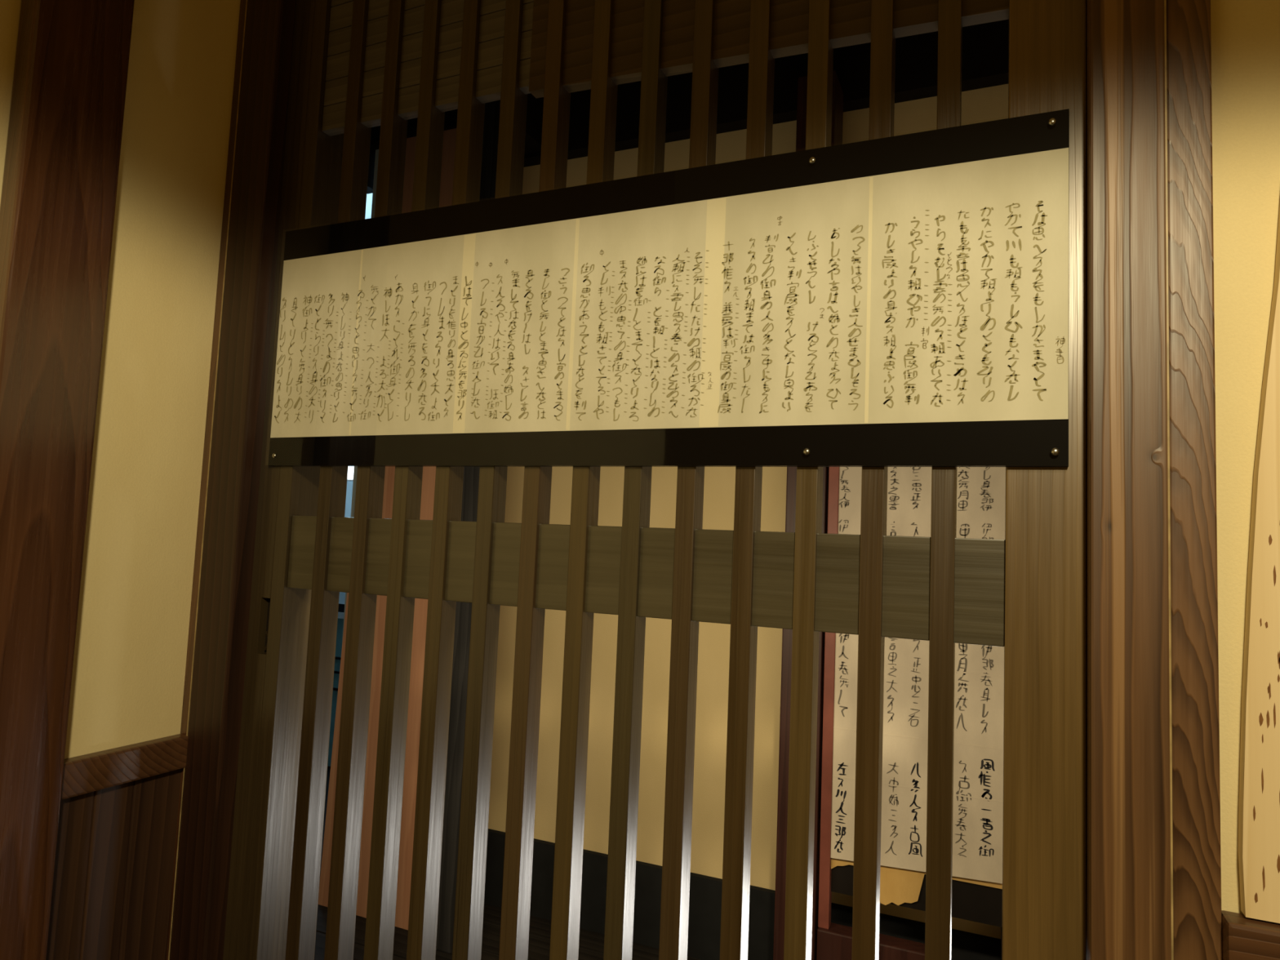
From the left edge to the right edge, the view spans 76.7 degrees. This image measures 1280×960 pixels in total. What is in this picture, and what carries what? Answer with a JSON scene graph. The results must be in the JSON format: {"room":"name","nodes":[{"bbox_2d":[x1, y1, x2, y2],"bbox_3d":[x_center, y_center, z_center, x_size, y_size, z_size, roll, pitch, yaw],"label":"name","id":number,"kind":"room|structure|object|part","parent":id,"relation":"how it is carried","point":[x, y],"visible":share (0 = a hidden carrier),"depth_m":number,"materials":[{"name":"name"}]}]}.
{"room":"japanese restaurant entrance","nodes":[
{"label":"japanese restaurant entrance","id":0,"kind":"room"},
{"bbox_2d":[0,0,240,959],"bbox_3d":[-0.943,-0.012,0.366,0.128,2.600,1.588,0,-5,24],"label":"wall","id":1,"kind":"structure","parent":0,"point":[111,896],"depth_m":0.99,"materials":[{"name":"paint"}]},
{"bbox_2d":[60,733,188,799],"bbox_3d":[-0.612,0.338,0.961,0.020,0.040,0.158,0,-5,24],"label":"rail","id":2,"kind":"object","parent":1,"relation":"attached to","point":[97,771],"visible":0.8,"depth_m":0.95,"materials":[{"name":"brown wood"}]},
{"bbox_2d":[168,0,296,959],"bbox_3d":[-0.518,0.059,1.075,0.062,2.600,0.088,0,-5,24],"label":"wooden post","id":3,"kind":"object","parent":1,"relation":"attached to","point":[204,846],"depth_m":1.04,"materials":[{"name":"brown wood"}]},
{"bbox_2d":[344,480,353,517],"bbox_3d":[-0.902,0.091,3.787,1.900,2.410,0.080,0,-5,24],"label":"wall","id":4,"kind":"structure","parent":0,"point":[349,483],"depth_m":3.98,"materials":[{"name":"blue paint"}]},
{"bbox_2d":[341,149,378,651],"bbox_3d":[-0.354,-0.071,2.653,0.014,2.210,1.578,0,-5,24],"label":"wall","id":5,"kind":"structure","parent":0,"point":[355,470],"depth_m":1.93,"materials":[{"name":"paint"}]},
{"bbox_2d":[364,193,372,218],"bbox_3d":[-1.180,-1.156,3.132,1.900,0.035,1.550,0,-5,24],"label":"ceiling","id":6,"kind":"structure","parent":0,"point":[369,197],"depth_m":3.32,"materials":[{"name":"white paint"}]},
{"bbox_2d":[314,765,700,959],"bbox_3d":[-0.198,1.068,2.302,4.600,0.100,2.500,0,-5,24],"label":"floor","id":7,"kind":"structure","parent":0,"point":[591,944],"depth_m":1.70,"materials":[{"name":"black"}]},
{"bbox_2d":[327,591,345,766],"bbox_3d":[-1.112,0.758,3.224,1.180,0.580,0.603,0,-5,24],"label":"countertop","id":8,"kind":"structure","parent":7,"relation":"on","point":[342,595],"depth_m":2.91,"materials":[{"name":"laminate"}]},
{"bbox_3d":[-1.168,0.696,2.945,0.700,0.118,0.008,0,-5,24],"label":"handle","id":9,"kind":"part","parent":8,"relation":"part of","materials":[{"name":"black metal"}]},
{"bbox_2d":[337,591,345,612],"bbox_3d":[-1.100,0.484,3.246,1.180,0.030,0.600,0,-5,24],"label":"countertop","id":10,"kind":"structure","parent":8,"relation":"on","point":[342,595],"depth_m":2.98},
{"bbox_2d":[346,466,354,480],"bbox_3d":[-1.037,0.182,2.972,0.210,0.537,0.100,0,-5,24],"label":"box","id":11,"kind":"object","parent":8,"relation":"on","point":[350,468],"visible":0.07,"depth_m":2.95,"materials":[{"name":"white"}]},
{"bbox_2d":[318,128,456,929],"bbox_3d":[-0.546,0.076,1.846,0.312,1.779,0.020,0,-5,24],"label":"wall","id":12,"kind":"structure","parent":7,"relation":"on","point":[413,731],"depth_m":1.81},
{"bbox_2d":[435,99,500,954],"bbox_3d":[-0.350,-0.139,1.747,0.120,2.210,0.040,0,-5,24],"label":"wooden pillar","id":13,"kind":"structure","parent":7,"relation":"on","point":[446,903],"depth_m":1.68,"materials":[{"name":"brown wood"}]},
{"bbox_2d":[773,70,843,959],"bbox_3d":[0.324,0.096,1.544,0.074,1.767,0.090,0,-5,24],"label":"wooden pillar","id":14,"kind":"structure","parent":7,"relation":"on","point":[837,94],"depth_m":1.48,"materials":[{"name":"brown wood"}]},
{"bbox_2d":[816,466,1005,959],"bbox_3d":[0.474,0.392,1.412,0.304,1.170,0.100,0,-5,24],"label":"scroll","id":15,"kind":"object","parent":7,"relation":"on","point":[979,671],"visible":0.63,"depth_m":1.40,"materials":[{"name":"white paper"}]},
{"bbox_3d":[0.492,0.273,1.427,0.284,0.930,0.008,0,-5,24],"label":"backing panel","id":16,"kind":"part","parent":15,"relation":"part of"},
{"bbox_2d":[488,84,1008,938],"bbox_3d":[0.511,0.111,1.641,2.385,1.767,0.100,0,-5,24],"label":"wall","id":17,"kind":"structure","parent":0,"point":[987,104],"depth_m":1.75,"materials":[{"name":"paint"}]},
{"bbox_2d":[484,828,1000,959],"bbox_3d":[0.455,0.905,1.528,2.385,0.162,0.014,0,-5,24],"label":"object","id":18,"kind":"structure","parent":17,"relation":"attached to","point":[705,891],"depth_m":1.68,"materials":[{"name":"paint"}]},
{"bbox_2d":[1210,0,1279,914],"bbox_3d":[0.849,0.073,0.502,0.850,2.600,0.114,0,-5,24],"label":"wall","id":19,"kind":"structure","parent":0,"point":[1245,34],"depth_m":0.63,"materials":[{"name":"paint"}]},
{"bbox_2d":[222,0,1086,959],"bbox_3d":[-0.062,0.198,0.865,0.944,2.270,0.062,0,-5,24],"label":"door","id":20,"kind":"structure","parent":19,"relation":"in","point":[357,66],"depth_m":0.84,"materials":[{"name":"brown wood"}]},
{"bbox_3d":[-0.470,0.186,1.044,0.015,0.070,0.015,0,-5,24],"label":"finger pull","id":21,"kind":"part","parent":20,"relation":"part of","materials":[{"name":"brown wood"}]},
{"bbox_3d":[-0.062,0.095,0.869,0.827,0.092,0.019,0,-5,24],"label":"rail","id":22,"kind":"part","parent":20,"relation":"part of","materials":[{"name":"brown wood"}]},
{"bbox_3d":[-0.055,-0.169,0.868,0.912,0.309,0.011,0,-5,24],"label":"manuscript panel","id":23,"kind":"part","parent":20,"relation":"part of","materials":[{"name":"beige paper"}]},
{"bbox_2d":[1085,0,1173,959],"bbox_3d":[0.399,0.067,0.671,0.054,2.600,0.087,0,-5,24],"label":"door frame","id":24,"kind":"structure","parent":19,"relation":"attached to","point":[1129,834],"depth_m":0.64,"materials":[{"name":"brown wood"}]},
{"bbox_2d":[1221,910,1279,959],"bbox_3d":[0.811,0.339,0.417,0.846,0.038,0.026,0,-5,24],"label":"rail","id":25,"kind":"object","parent":19,"relation":"attached to","point":[1243,938],"visible":1,"depth_m":0.57,"materials":[{"name":"brown wood"}]},
{"bbox_2d":[1238,205,1279,923],"bbox_3d":[0.511,0.031,0.583,0.134,0.572,0.012,0,-5,24],"label":"board","id":26,"kind":"object","parent":25,"relation":"on","point":[1259,807],"visible":1,"depth_m":0.59,"materials":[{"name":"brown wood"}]},
{"bbox_3d":[-0.111,-1.225,2.455,4.600,0.080,2.540,0,-5,24],"label":"ceiling","id":27,"kind":"structure","parent":0,"visible":0},
{"bbox_2d":[366,149,375,194],"bbox_3d":[-1.011,-0.981,2.165,0.790,0.525,0.050,0,-5,24],"label":"beam","id":28,"kind":"structure","parent":27,"relation":"attached to","point":[372,154],"depth_m":1.99,"materials":[{"name":"black wood"}]},
{"bbox_2d":[369,93,543,153],"bbox_3d":[-0.440,-1.019,1.972,0.410,0.431,0.170,0,-5,24],"label":"beam","id":29,"kind":"structure","parent":27,"relation":"attached to","point":[534,122],"depth_m":1.91,"materials":[{"name":"black wood"}]},
{"bbox_2d":[524,19,1008,167],"bbox_3d":[0.548,-0.992,1.706,2.385,0.443,0.140,0,-5,24],"label":"beam","id":30,"kind":"structure","parent":27,"relation":"attached to","point":[985,46],"depth_m":1.71,"materials":[{"name":"black wood"}]},
{"bbox_3d":[-0.434,1.282,-0.465,2.800,0.060,2.700,0,-5,24],"label":"floor","id":31,"kind":"structure","parent":0,"visible":0},
{"bbox_2d":[0,0,134,959],"bbox_3d":[-0.648,0.038,0.861,0.030,2.600,0.101,0,-5,24],"label":"wooden pillar","id":32,"kind":"structure","parent":31,"relation":"on","point":[58,203],"depth_m":0.86,"materials":[{"name":"brown wood"}]},
{"bbox_2d":[165,0,248,959],"bbox_3d":[-0.567,0.059,1.099,0.048,2.600,0.083,0,-5,24],"label":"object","id":33,"kind":"object","parent":31,"relation":"on","point":[242,2],"visible":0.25,"depth_m":1.07,"materials":[{"name":"brown wood"}]},
{"bbox_2d":[1166,0,1222,959],"bbox_3d":[0.439,0.067,0.655,0.030,2.600,0.084,0,-5,24],"label":"post","id":34,"kind":"object","parent":31,"relation":"on","point":[1195,721],"visible":0.75,"depth_m":0.62,"materials":[{"name":"brown wood"}]}
]}

